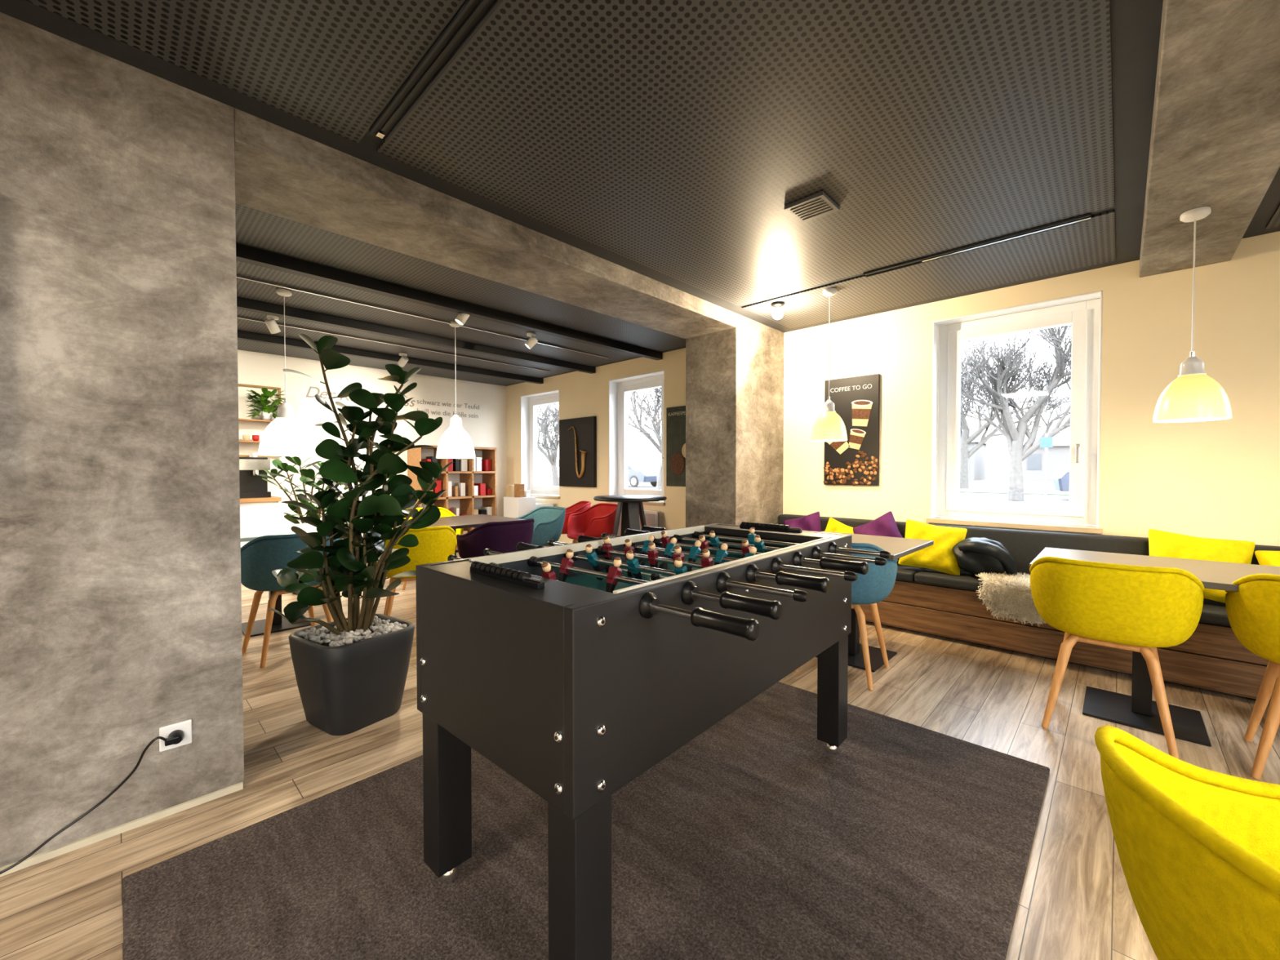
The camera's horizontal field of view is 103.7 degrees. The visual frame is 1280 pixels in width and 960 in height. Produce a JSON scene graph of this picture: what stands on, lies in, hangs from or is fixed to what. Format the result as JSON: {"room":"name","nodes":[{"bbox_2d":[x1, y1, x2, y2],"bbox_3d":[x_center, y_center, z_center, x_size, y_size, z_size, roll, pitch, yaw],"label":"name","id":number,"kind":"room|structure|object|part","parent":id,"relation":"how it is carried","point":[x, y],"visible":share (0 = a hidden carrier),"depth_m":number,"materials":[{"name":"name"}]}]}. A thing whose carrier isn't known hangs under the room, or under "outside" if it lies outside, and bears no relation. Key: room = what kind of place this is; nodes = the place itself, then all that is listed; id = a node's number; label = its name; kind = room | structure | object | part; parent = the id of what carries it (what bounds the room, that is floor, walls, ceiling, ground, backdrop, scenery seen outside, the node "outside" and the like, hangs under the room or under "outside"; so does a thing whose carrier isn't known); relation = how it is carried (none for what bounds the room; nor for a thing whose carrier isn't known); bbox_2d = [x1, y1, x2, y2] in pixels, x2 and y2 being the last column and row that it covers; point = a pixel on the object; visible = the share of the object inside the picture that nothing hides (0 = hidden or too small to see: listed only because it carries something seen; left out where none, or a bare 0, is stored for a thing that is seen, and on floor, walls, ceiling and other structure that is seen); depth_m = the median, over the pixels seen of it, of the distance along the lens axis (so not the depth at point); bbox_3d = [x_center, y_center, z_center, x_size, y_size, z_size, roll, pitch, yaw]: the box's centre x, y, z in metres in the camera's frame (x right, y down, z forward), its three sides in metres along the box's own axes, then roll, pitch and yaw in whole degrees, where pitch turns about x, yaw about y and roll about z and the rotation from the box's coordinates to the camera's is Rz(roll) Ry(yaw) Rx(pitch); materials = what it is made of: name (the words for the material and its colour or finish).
{"room":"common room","nodes":[
{"label":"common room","id":0,"kind":"room"},
{"bbox_2d":[0,12,244,867],"bbox_3d":[-3.057,-0.188,0.652,0.554,2.750,3.925,1,2,44],"label":"wall","id":1,"kind":"structure","parent":0,"point":[121,592],"depth_m":1.64,"materials":[{"name":"grey concrete"}]},
{"bbox_2d":[0,736,167,874],"bbox_3d":[-2.058,1.024,1.237,0.048,0.303,1.319,1,1,42],"label":"power cord","id":2,"kind":"object","parent":1,"relation":"attached to","point":[157,737],"visible":1,"depth_m":1.61,"materials":[{"name":"black rubber"}]},
{"bbox_2d":[0,782,243,876],"bbox_3d":[-2.854,1.180,0.481,0.012,0.022,3.920,1,2,44],"label":"baseboard","id":3,"kind":"structure","parent":1,"relation":"attached to","point":[68,847],"depth_m":1.66,"materials":[{"name":"beige wood"}]},
{"bbox_2d":[159,719,191,751],"bbox_3d":[-1.610,0.895,1.746,0.055,0.084,0.084,1,2,44],"label":"power outlet","id":4,"kind":"object","parent":1,"relation":"in","point":[179,734],"depth_m":1.75,"materials":[{"name":"white plastic"}]},
{"bbox_2d":[237,349,506,537],"bbox_3d":[-5.137,-0.307,5.548,0.300,2.800,8.130,1,2,44],"label":"wall","id":5,"kind":"structure","parent":0,"point":[489,429],"depth_m":6.61,"materials":[{"name":"white paint"}]},
{"bbox_2d":[238,383,286,457],"bbox_3d":[-4.445,-0.693,5.853,0.323,0.840,0.560,1,2,44],"label":"display rack","id":6,"kind":"object","parent":5,"relation":"attached to","point":[265,416],"visible":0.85,"depth_m":5.86,"materials":[{"name":"brown wood"}]},
{"bbox_2d":[245,387,286,420],"bbox_3d":[-4.389,-0.880,5.909,0.324,0.366,0.398,1,2,44],"label":"plant","id":7,"kind":"object","parent":6,"relation":"on","point":[268,413],"depth_m":5.87,"materials":[{"name":"green plant"}]},
{"bbox_2d":[306,386,479,417],"bbox_3d":[-3.374,-1.081,7.155,0.002,0.229,2.360,1,2,44],"label":"wall lettering","id":8,"kind":"object","parent":5,"relation":"attached to","point":[310,387],"depth_m":7.38},
{"bbox_2d":[397,352,408,367],"bbox_3d":[-2.824,-1.426,5.992,0.136,0.155,0.099,1,2,44],"label":"ceiling spotlight","id":9,"kind":"object","parent":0,"point":[403,360],"depth_m":5.97,"materials":[{"name":"white metal"}]},
{"bbox_2d":[235,203,685,386],"bbox_3d":[-3.416,-1.469,3.881,4.360,0.012,7.930,1,2,44],"label":"ceiling","id":10,"kind":"structure","parent":0,"point":[256,228],"depth_m":4.39,"materials":[{"name":"grey metal"}]},
{"bbox_2d":[236,315,550,371],"bbox_3d":[-2.879,-1.481,5.283,0.020,0.018,4.700,1,2,44],"label":"track","id":11,"kind":"object","parent":10,"relation":"attached to","point":[238,317],"depth_m":5.40,"materials":[{"name":"metal"}]},
{"bbox_2d":[264,315,280,333],"bbox_3d":[-3.314,-1.396,4.540,0.104,0.158,0.121,1,2,44],"label":"ceiling spotlight","id":12,"kind":"object","parent":11,"relation":"attached to","point":[271,323],"depth_m":4.51,"materials":[{"name":"white metal"}]},
{"bbox_2d":[236,274,608,358],"bbox_3d":[-2.011,-1.465,4.454,0.020,0.018,4.700,1,2,44],"label":"track","id":13,"kind":"object","parent":10,"relation":"attached to","point":[238,276],"depth_m":4.30,"materials":[{"name":"metal"}]},
{"bbox_2d":[454,313,469,325],"bbox_3d":[-1.506,-1.391,4.261,0.097,0.158,0.121,1,2,44],"label":"ceiling spotlight","id":14,"kind":"object","parent":13,"relation":"attached to","point":[461,318],"depth_m":4.23,"materials":[{"name":"white metal"}]},
{"bbox_2d":[524,332,537,349],"bbox_3d":[-1.108,-1.408,5.112,0.115,0.157,0.127,1,2,44],"label":"ceiling spotlight","id":15,"kind":"object","parent":13,"relation":"attached to","point":[532,340],"depth_m":5.08,"materials":[{"name":"white metal"}]},
{"bbox_2d":[233,107,736,338],"bbox_3d":[-0.538,-1.448,3.264,0.554,0.330,3.365,1,2,44],"label":"concrete beam","id":16,"kind":"structure","parent":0,"point":[280,171],"depth_m":2.57,"materials":[{"name":"grey concrete"}]},
{"bbox_2d":[0,550,1279,959],"bbox_3d":[-1.269,1.224,1.880,11.000,0.120,8.730,1,2,44],"label":"floor","id":17,"kind":"structure","parent":0,"point":[1076,902],"depth_m":2.07,"materials":[{"name":"brown wood"}]},
{"bbox_2d":[240,496,281,583],"bbox_3d":[-5.082,0.657,4.870,0.720,0.900,2.540,1,2,44],"label":"countertop","id":18,"kind":"structure","parent":17,"relation":"on","point":[263,511],"depth_m":5.41,"materials":[{"name":"white plastic"}]},
{"bbox_2d":[239,453,271,497],"bbox_3d":[-4.365,-0.053,5.527,0.452,0.490,0.440,1,2,44],"label":"espresso machine","id":19,"kind":"object","parent":18,"relation":"on","point":[252,485],"visible":0.49,"depth_m":5.54,"materials":[{"name":"black metal"}]},
{"bbox_2d":[240,523,317,636],"bbox_3d":[-2.825,0.755,3.891,0.800,0.740,0.800,1,2,44],"label":"cafe table","id":20,"kind":"object","parent":17,"relation":"on","point":[280,623],"visible":0.27,"depth_m":3.86,"materials":[{"name":"black metal"}]},
{"bbox_2d":[240,533,342,667],"bbox_3d":[-2.300,0.734,3.322,0.568,0.811,0.597,1,1,39],"label":"dining chair","id":21,"kind":"object","parent":17,"relation":"on","point":[262,555],"visible":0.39,"depth_m":3.08,"materials":[{"name":"blue fabric"}]},
{"bbox_2d":[256,456,361,595],"bbox_3d":[-3.296,0.430,4.968,1.048,1.350,0.433,0,1,9],"label":"plant","id":22,"kind":"object","parent":17,"relation":"on","point":[308,477],"visible":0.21,"depth_m":4.94,"materials":[{"name":"green plant"}]},
{"bbox_2d":[269,333,453,735],"bbox_3d":[-1.401,0.232,2.452,1.012,1.842,0.573,0,1,2],"label":"rubber plant","id":23,"kind":"object","parent":17,"relation":"on","point":[351,672],"visible":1,"depth_m":2.37,"materials":[{"name":"green plant"}]},
{"bbox_3d":[-1.399,0.940,2.462,0.444,0.425,0.444,1,1,32],"label":"planter","id":24,"kind":"part","parent":23,"relation":"part of","materials":[{"name":"black plastic"}]},
{"bbox_2d":[376,525,456,616],"bbox_3d":[-1.654,0.727,3.682,0.597,0.811,0.568,-1,1,-26],"label":"dining chair","id":25,"kind":"object","parent":17,"relation":"on","point":[436,544],"visible":0.29,"depth_m":3.50,"materials":[{"name":"yellow fabric"}]},
{"bbox_2d":[402,506,463,590],"bbox_3d":[-2.103,0.700,5.068,0.568,0.811,0.597,1,2,44],"label":"dining chair","id":26,"kind":"object","parent":17,"relation":"on","point":[444,512],"visible":0.03,"depth_m":5.30,"materials":[{"name":"yellow fabric"}]},
{"bbox_2d":[407,444,497,550],"bbox_3d":[-2.773,0.281,7.498,0.400,1.550,1.190,1,2,44],"label":"wooden shelf unit","id":27,"kind":"object","parent":17,"relation":"on","point":[470,485],"visible":0.45,"depth_m":7.55,"materials":[{"name":"brown wood"}]},
{"bbox_2d":[395,514,525,555],"bbox_3d":[-1.731,0.742,4.601,0.850,0.740,1.100,1,2,44],"label":"cafe table","id":28,"kind":"object","parent":17,"relation":"on","point":[455,522],"visible":0.37,"depth_m":4.62,"materials":[{"name":"brown wood"}]},
{"bbox_2d":[456,518,533,558],"bbox_3d":[-1.166,0.719,4.103,0.568,0.811,0.597,1,1,42],"label":"dining chair","id":29,"kind":"object","parent":17,"relation":"on","point":[497,536],"visible":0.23,"depth_m":3.86,"materials":[{"name":"purple fabric"}]},
{"bbox_2d":[503,484,535,518],"bbox_3d":[-1.820,0.554,7.588,0.400,1.000,0.300,1,2,44],"label":"stand","id":30,"kind":"object","parent":17,"relation":"on","point":[518,502],"visible":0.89,"depth_m":7.46,"materials":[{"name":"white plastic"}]},
{"bbox_2d":[515,506,565,546],"bbox_3d":[-1.064,0.698,5.198,0.597,0.811,0.568,1,2,44],"label":"dining chair","id":31,"kind":"object","parent":17,"relation":"on","point":[548,521],"visible":0.48,"depth_m":5.08,"materials":[{"name":"blue fabric"}]},
{"bbox_2d":[561,501,591,542],"bbox_3d":[-0.888,0.678,6.227,0.568,0.811,0.597,0,1,-16],"label":"dining chair","id":32,"kind":"object","parent":17,"relation":"on","point":[580,506],"visible":0.23,"depth_m":6.04,"materials":[{"name":"red plastic"}]},
{"bbox_2d":[122,681,1049,959],"bbox_3d":[0.063,1.158,1.733,1.898,0.018,2.560,1,2,44],"label":"rug","id":33,"kind":"object","parent":17,"relation":"on","point":[751,839],"visible":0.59,"depth_m":1.51,"materials":[{"name":"carpet"}]},
{"bbox_2d":[415,521,890,959],"bbox_3d":[0.119,0.678,1.787,1.270,0.939,1.611,1,1,42],"label":"foosball table","id":34,"kind":"object","parent":33,"relation":"on","point":[575,669],"visible":1,"depth_m":1.23,"materials":[{"name":"black laminate"}]},
{"bbox_2d":[567,502,617,543],"bbox_3d":[-0.527,0.687,5.749,0.568,0.811,0.597,-1,1,-36],"label":"dining chair","id":35,"kind":"object","parent":17,"relation":"on","point":[597,519],"visible":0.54,"depth_m":5.83,"materials":[{"name":"red plastic"}]},
{"bbox_2d":[593,494,666,536],"bbox_3d":[-0.092,0.632,4.693,0.680,0.955,0.680,1,2,44],"label":"bar table","id":36,"kind":"object","parent":17,"relation":"on","point":[630,507],"visible":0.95,"depth_m":4.60,"materials":[{"name":"black wood"}]},
{"bbox_2d":[794,542,897,690],"bbox_3d":[1.200,0.740,3.001,0.597,0.811,0.568,1,1,38],"label":"dining chair","id":37,"kind":"object","parent":17,"relation":"on","point":[873,587],"visible":0.34,"depth_m":2.77,"materials":[{"name":"blue fabric"}]},
{"bbox_2d":[815,531,933,672],"bbox_3d":[1.383,0.767,3.272,0.740,0.740,0.800,1,2,44],"label":"cafe table","id":38,"kind":"object","parent":17,"relation":"on","point":[898,548],"visible":0.42,"depth_m":3.23,"materials":[{"name":"beige wood"}]},
{"bbox_2d":[778,514,1279,702],"bbox_3d":[3.129,0.747,2.910,5.276,0.755,0.530,1,2,44],"label":"upholstered bench","id":39,"kind":"object","parent":17,"relation":"on","point":[921,599],"visible":0.22,"depth_m":3.29,"materials":[{"name":"brown wood"}]},
{"bbox_2d":[783,511,821,532],"bbox_3d":[1.467,0.483,4.513,0.185,0.406,0.439,-1,1,-39],"label":"throw pillow","id":40,"kind":"object","parent":39,"relation":"on","point":[811,522],"visible":0.36,"depth_m":4.46,"materials":[{"name":"purple fabric"}]},
{"bbox_2d":[824,517,853,533],"bbox_3d":[1.707,0.513,4.286,0.177,0.365,0.401,-1,1,-41],"label":"throw pillow","id":41,"kind":"object","parent":39,"relation":"on","point":[833,526],"visible":0.2,"depth_m":4.28,"materials":[{"name":"yellow fabric"}]},
{"bbox_2d":[853,511,902,537],"bbox_3d":[1.931,0.482,4.057,0.181,0.462,0.480,-1,1,-40],"label":"throw pillow","id":42,"kind":"object","parent":39,"relation":"on","point":[885,525],"visible":0.44,"depth_m":4.03,"materials":[{"name":"purple fabric"}]},
{"bbox_2d":[897,519,967,575],"bbox_3d":[2.158,0.494,3.716,0.431,0.377,0.214,1,1,35],"label":"throw pillow","id":43,"kind":"object","parent":39,"relation":"on","point":[940,556],"visible":0.83,"depth_m":3.65,"materials":[{"name":"yellow fabric"}]},
{"bbox_2d":[974,570,1046,626],"bbox_3d":[2.504,0.766,3.295,0.579,0.291,0.390,1,2,44],"label":"sheepskin throw","id":44,"kind":"object","parent":39,"relation":"on","point":[1010,597],"visible":0.66,"depth_m":3.22,"materials":[{"name":"fur"}]},
{"bbox_2d":[952,537,1017,576],"bbox_3d":[2.388,0.536,3.499,0.384,0.261,0.309,1,2,44],"label":"throw pillow","id":45,"kind":"object","parent":44,"relation":"on","point":[974,555],"visible":0.88,"depth_m":3.41,"materials":[{"name":"black leather"}]},
{"bbox_2d":[1148,528,1255,603],"bbox_3d":[3.161,0.490,2.855,0.447,0.384,0.226,1,1,40],"label":"throw pillow","id":46,"kind":"object","parent":39,"relation":"on","point":[1161,544],"visible":0.44,"depth_m":2.81,"materials":[{"name":"yellow fabric"}]},
{"bbox_2d":[1254,550,1279,566],"bbox_3d":[3.466,0.521,2.538,0.430,0.383,0.240,1,1,37],"label":"throw pillow","id":47,"kind":"object","parent":39,"relation":"on","point":[1264,557],"visible":0.32,"depth_m":2.68,"materials":[{"name":"yellow fabric"}]},
{"bbox_2d":[1029,556,1204,759],"bbox_3d":[2.160,0.753,2.318,0.597,0.811,0.568,1,2,44],"label":"dining chair","id":48,"kind":"object","parent":17,"relation":"on","point":[1141,609],"visible":1,"depth_m":2.13,"materials":[{"name":"yellow fabric"}]},
{"bbox_2d":[1029,546,1279,746],"bbox_3d":[2.708,0.787,2.241,1.480,0.740,0.740,1,2,44],"label":"cafe table","id":49,"kind":"object","parent":17,"relation":"on","point":[1138,710],"visible":0.72,"depth_m":2.45,"materials":[{"name":"beige wood"}]},
{"bbox_2d":[1094,724,1279,959],"bbox_3d":[0.893,0.787,0.554,0.568,0.811,0.597,0,1,8],"label":"dining chair","id":50,"kind":"object","parent":17,"relation":"on","point":[1198,848],"visible":1,"depth_m":0.63,"materials":[{"name":"yellow fabric"}]},
{"bbox_2d":[1224,573,1279,779],"bbox_3d":[2.670,0.761,1.914,0.568,0.811,0.597,-1,1,-42],"label":"dining chair","id":51,"kind":"object","parent":17,"relation":"on","point":[1253,611],"visible":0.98,"depth_m":1.96,"materials":[{"name":"yellow fabric"}]},
{"bbox_2d":[0,0,1279,386],"bbox_3d":[-1.269,-1.530,1.827,11.000,0.310,8.730,1,2,44],"label":"ceiling","id":52,"kind":"structure","parent":0,"point":[1135,24],"depth_m":2.02,"materials":[{"name":"paint"}]},
{"bbox_2d":[257,288,312,456],"bbox_3d":[-2.755,-0.827,3.904,0.348,1.273,0.348,1,2,44],"label":"pendant lamp","id":53,"kind":"object","parent":52,"relation":"hanging from","point":[284,436],"visible":1,"depth_m":3.83,"materials":[{"name":"beige metal"}]},
{"bbox_3d":[-2.755,-0.334,3.914,0.348,0.288,0.348,1,2,44],"label":"lamp shade","id":54,"kind":"part","parent":53,"relation":"part of","materials":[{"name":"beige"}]},
{"bbox_2d":[237,329,543,383],"bbox_3d":[-4.306,-1.451,4.731,0.080,0.080,8.130,1,2,44],"label":"ceiling beam","id":55,"kind":"structure","parent":52,"relation":"attached to","point":[242,335],"depth_m":6.00,"materials":[{"name":"black metal"}]},
{"bbox_2d":[236,296,595,373],"bbox_3d":[-3.438,-1.435,3.902,0.080,0.080,8.130,1,2,44],"label":"ceiling beam","id":56,"kind":"structure","parent":52,"relation":"attached to","point":[244,304],"depth_m":4.94,"materials":[{"name":"black metal"}]},
{"bbox_2d":[368,0,503,141],"bbox_3d":[-0.298,-1.350,1.283,2.040,0.027,0.064,1,2,44],"label":"track","id":57,"kind":"object","parent":52,"relation":"in","point":[472,15],"visible":1,"depth_m":1.63,"materials":[{"name":"metal"}]},
{"bbox_2d":[235,243,662,360],"bbox_3d":[-2.571,-1.419,3.073,0.080,0.080,8.130,1,2,44],"label":"ceiling beam","id":58,"kind":"structure","parent":52,"relation":"attached to","point":[245,254],"depth_m":3.89,"materials":[{"name":"black metal"}]},
{"bbox_2d":[435,321,475,458],"bbox_3d":[-1.742,-0.843,4.748,0.348,1.273,0.348,1,2,44],"label":"pendant lamp","id":59,"kind":"object","parent":52,"relation":"hanging from","point":[455,442],"visible":0.96,"depth_m":4.65,"materials":[{"name":"beige metal"}]},
{"bbox_3d":[-1.742,-0.350,4.757,0.348,0.288,0.348,1,2,44],"label":"lamp shade","id":60,"kind":"part","parent":59,"relation":"part of","materials":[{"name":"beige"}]},
{"bbox_2d":[25,0,1279,328],"bbox_3d":[0.578,-1.336,0.113,5.156,0.012,7.800,1,2,44],"label":"ceiling panel","id":61,"kind":"object","parent":52,"relation":"attached to","point":[673,139],"depth_m":1.89,"materials":[{"name":"grey metal"}]},
{"bbox_2d":[771,301,784,319],"bbox_3d":[1.097,-1.342,4.003,0.104,0.126,0.104,1,2,44],"label":"lamp","id":62,"kind":"object","parent":61,"relation":"attached to","point":[777,313],"depth_m":3.97,"materials":[{"name":"white metal"}]},
{"bbox_2d":[784,191,839,223],"bbox_3d":[0.866,-1.367,2.530,0.200,0.020,0.200,1,2,44],"label":"air vent","id":63,"kind":"object","parent":61,"relation":"in","point":[818,205],"depth_m":2.51,"materials":[{"name":"white plastic"}]},
{"bbox_2d":[810,288,847,441],"bbox_3d":[1.401,-0.846,3.720,0.256,1.108,0.256,1,2,44],"label":"pendant lamp","id":64,"kind":"object","parent":52,"relation":"hanging from","point":[828,426],"visible":1,"depth_m":3.66,"materials":[{"name":"beige"}]},
{"bbox_3d":[1.401,-0.398,3.728,0.256,0.212,0.256,1,2,44],"label":"lamp shade","id":65,"kind":"part","parent":64,"relation":"part of","materials":[{"name":"beige glass"}]},
{"bbox_2d":[862,213,1090,277],"bbox_3d":[1.936,-1.385,3.013,1.140,0.025,0.064,1,2,44],"label":"ceiling track","id":66,"kind":"object","parent":52,"relation":"in","point":[1086,217],"visible":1,"depth_m":2.93,"materials":[{"name":"metal"}]},
{"bbox_2d":[1139,0,1279,277],"bbox_3d":[0.509,-1.390,0.130,0.380,0.325,8.130,1,2,44],"label":"concrete beam","id":67,"kind":"structure","parent":52,"relation":"attached to","point":[1215,140],"depth_m":1.80,"materials":[{"name":"paint"}]},
{"bbox_2d":[1152,206,1231,422],"bbox_3d":[2.633,-0.779,2.393,0.256,0.985,0.256,1,2,44],"label":"pendant lamp","id":68,"kind":"object","parent":67,"relation":"hanging from","point":[1193,396],"visible":1,"depth_m":2.35,"materials":[{"name":"beige"}]},
{"bbox_3d":[2.633,-0.392,2.401,0.256,0.212,0.256,1,2,44],"label":"lamp shade","id":69,"kind":"part","parent":68,"relation":"part of","materials":[{"name":"beige"}]},
{"bbox_2d":[685,313,783,527],"bbox_3d":[0.914,-0.267,4.807,0.554,2.750,0.840,1,2,44],"label":"column","id":70,"kind":"structure","parent":0,"point":[735,376],"depth_m":4.52,"materials":[{"name":"grey concrete"}]},
{"bbox_2d":[506,231,1279,546],"bbox_3d":[1.643,-0.294,4.899,11.000,2.800,0.300,1,2,44],"label":"wall","id":71,"kind":"structure","parent":0,"point":[1220,478],"depth_m":3.27,"materials":[{"name":"beige paint"}]},
{"bbox_2d":[520,389,559,498],"bbox_3d":[-1.484,-0.535,7.810,1.050,1.610,0.265,1,2,44],"label":"window","id":72,"kind":"structure","parent":71,"relation":"in","point":[529,404],"depth_m":8.10,"materials":[{"name":"white plastic"}]},
{"bbox_2d":[535,502,556,508],"bbox_3d":[-1.589,0.697,7.724,0.970,0.710,0.107,1,2,44],"label":"radiator","id":73,"kind":"object","parent":71,"relation":"attached to","point":[538,504],"visible":0.17,"depth_m":7.51,"materials":[{"name":"white metal"}]},
{"bbox_2d":[559,416,596,487],"bbox_3d":[-0.906,-0.385,7.036,0.760,0.960,0.134,1,2,44],"label":"canvas","id":74,"kind":"object","parent":71,"relation":"attached to","point":[577,436],"visible":1,"depth_m":7.00,"materials":[{"name":"black fabric"}]},
{"bbox_2d":[605,369,665,506],"bbox_3d":[0.005,-0.508,6.387,1.010,1.610,0.265,1,2,44],"label":"window","id":75,"kind":"structure","parent":71,"relation":"in","point":[624,387],"depth_m":6.65,"materials":[{"name":"white plastic"}]},
{"bbox_2d":[617,510,660,535],"bbox_3d":[-0.100,0.724,6.301,0.930,0.710,0.107,1,2,44],"label":"radiator","id":76,"kind":"object","parent":71,"relation":"attached to","point":[652,518],"visible":0.06,"depth_m":6.01,"materials":[{"name":"white metal"}]},
{"bbox_2d":[666,405,685,486],"bbox_3d":[0.587,-0.384,5.674,0.740,0.920,0.032,1,2,44],"label":"menu poster","id":77,"kind":"object","parent":71,"relation":"attached to","point":[676,415],"visible":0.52,"depth_m":5.82,"materials":[{"name":"black paper"}]},
{"bbox_2d":[823,373,879,485],"bbox_3d":[1.868,-0.427,4.447,0.483,0.957,0.034,1,2,44],"label":"poster","id":78,"kind":"object","parent":71,"relation":"attached to","point":[853,461],"visible":1,"depth_m":4.41,"materials":[{"name":"black paper"}]},
{"bbox_2d":[926,290,1102,533],"bbox_3d":[2.763,-0.457,3.752,1.040,1.610,0.265,1,2,44],"label":"window","id":79,"kind":"structure","parent":71,"relation":"in","point":[1085,317],"depth_m":3.68,"materials":[{"name":"white plastic"}]},
{"label":"outside","id":80,"kind":"structure","parent":0,"visible":0},
{"bbox_2d":[537,476,1069,504],"bbox_3d":[10.042,0.620,25.000,100.000,0.300,130.000,1,2,44],"label":"ground","id":81,"kind":"structure","parent":80,"point":[990,481],"depth_m":19.30,"materials":[{"name":"white snow"}]},
{"bbox_2d":[537,402,559,486],"bbox_3d":[-5.329,-2.866,29.312,5.945,6.579,6.262,0,1,-3],"label":"bare tree","id":82,"kind":"object","parent":81,"relation":"on","point":[553,441],"visible":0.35,"depth_m":28.19,"materials":[{"name":"grey plant"}]},
{"bbox_2d":[627,462,658,487],"bbox_3d":[-0.674,-0.330,29.690,4.289,1.420,1.818,1,2,44],"label":"parked car","id":83,"kind":"object","parent":81,"relation":"on","point":[637,472],"visible":0.44,"depth_m":28.24,"materials":[{"name":"blue paint"}]},
{"bbox_2d":[627,386,661,489],"bbox_3d":[0.784,-2.497,21.933,5.544,6.139,6.015,0,1,20],"label":"bare tree","id":84,"kind":"object","parent":81,"relation":"on","point":[655,428],"visible":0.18,"depth_m":21.25,"materials":[{"name":"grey plant"}]},
{"bbox_2d":[537,477,1069,495],"bbox_3d":[14.188,0.372,29.333,80.000,0.030,12.000,1,2,44],"label":"lawn","id":85,"kind":"structure","parent":81,"relation":"on","point":[1028,490],"depth_m":24.30,"materials":[{"name":"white plant"}]},
{"bbox_2d":[959,335,1071,488],"bbox_3d":[16.996,-3.730,24.655,8.445,8.420,7.492,0,1,11],"label":"bare tree","id":86,"kind":"object","parent":85,"relation":"on","point":[965,454],"visible":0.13,"depth_m":25.05,"materials":[{"name":"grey plant"}]},
{"bbox_2d":[961,426,990,480],"bbox_3d":[28.472,-2.694,54.358,14.600,5.200,6.600,1,2,44],"label":"building","id":87,"kind":"structure","parent":81,"relation":"on","point":[977,461],"depth_m":48.86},
{"bbox_2d":[960,324,1071,501],"bbox_3d":[11.952,-2.560,15.514,6.380,6.444,5.442,1,1,26],"label":"bare tree","id":88,"kind":"object","parent":81,"relation":"on","point":[1015,436],"visible":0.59,"depth_m":15.57,"materials":[{"name":"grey plant"}]},
{"bbox_2d":[1040,433,1052,503],"bbox_3d":[11.654,-0.327,14.435,0.280,2.000,0.080,1,2,44],"label":"parking sign","id":89,"kind":"object","parent":81,"relation":"on","point":[1046,442],"visible":1,"depth_m":14.42,"materials":[{"name":"metal"}]},
{"bbox_2d":[1022,431,1070,481],"bbox_3d":[43.654,-2.016,39.860,22.600,4.400,6.600,1,2,44],"label":"building","id":90,"kind":"structure","parent":81,"relation":"on","point":[1058,455],"depth_m":43.82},
{"bbox_2d":[1053,471,1069,491],"bbox_3d":[15.287,-0.051,15.131,4.289,1.420,1.818,1,1,35],"label":"parked car","id":91,"kind":"object","parent":81,"relation":"on","point":[1061,480],"visible":0.12,"depth_m":15.61,"materials":[{"name":"blue paint"}]}
]}

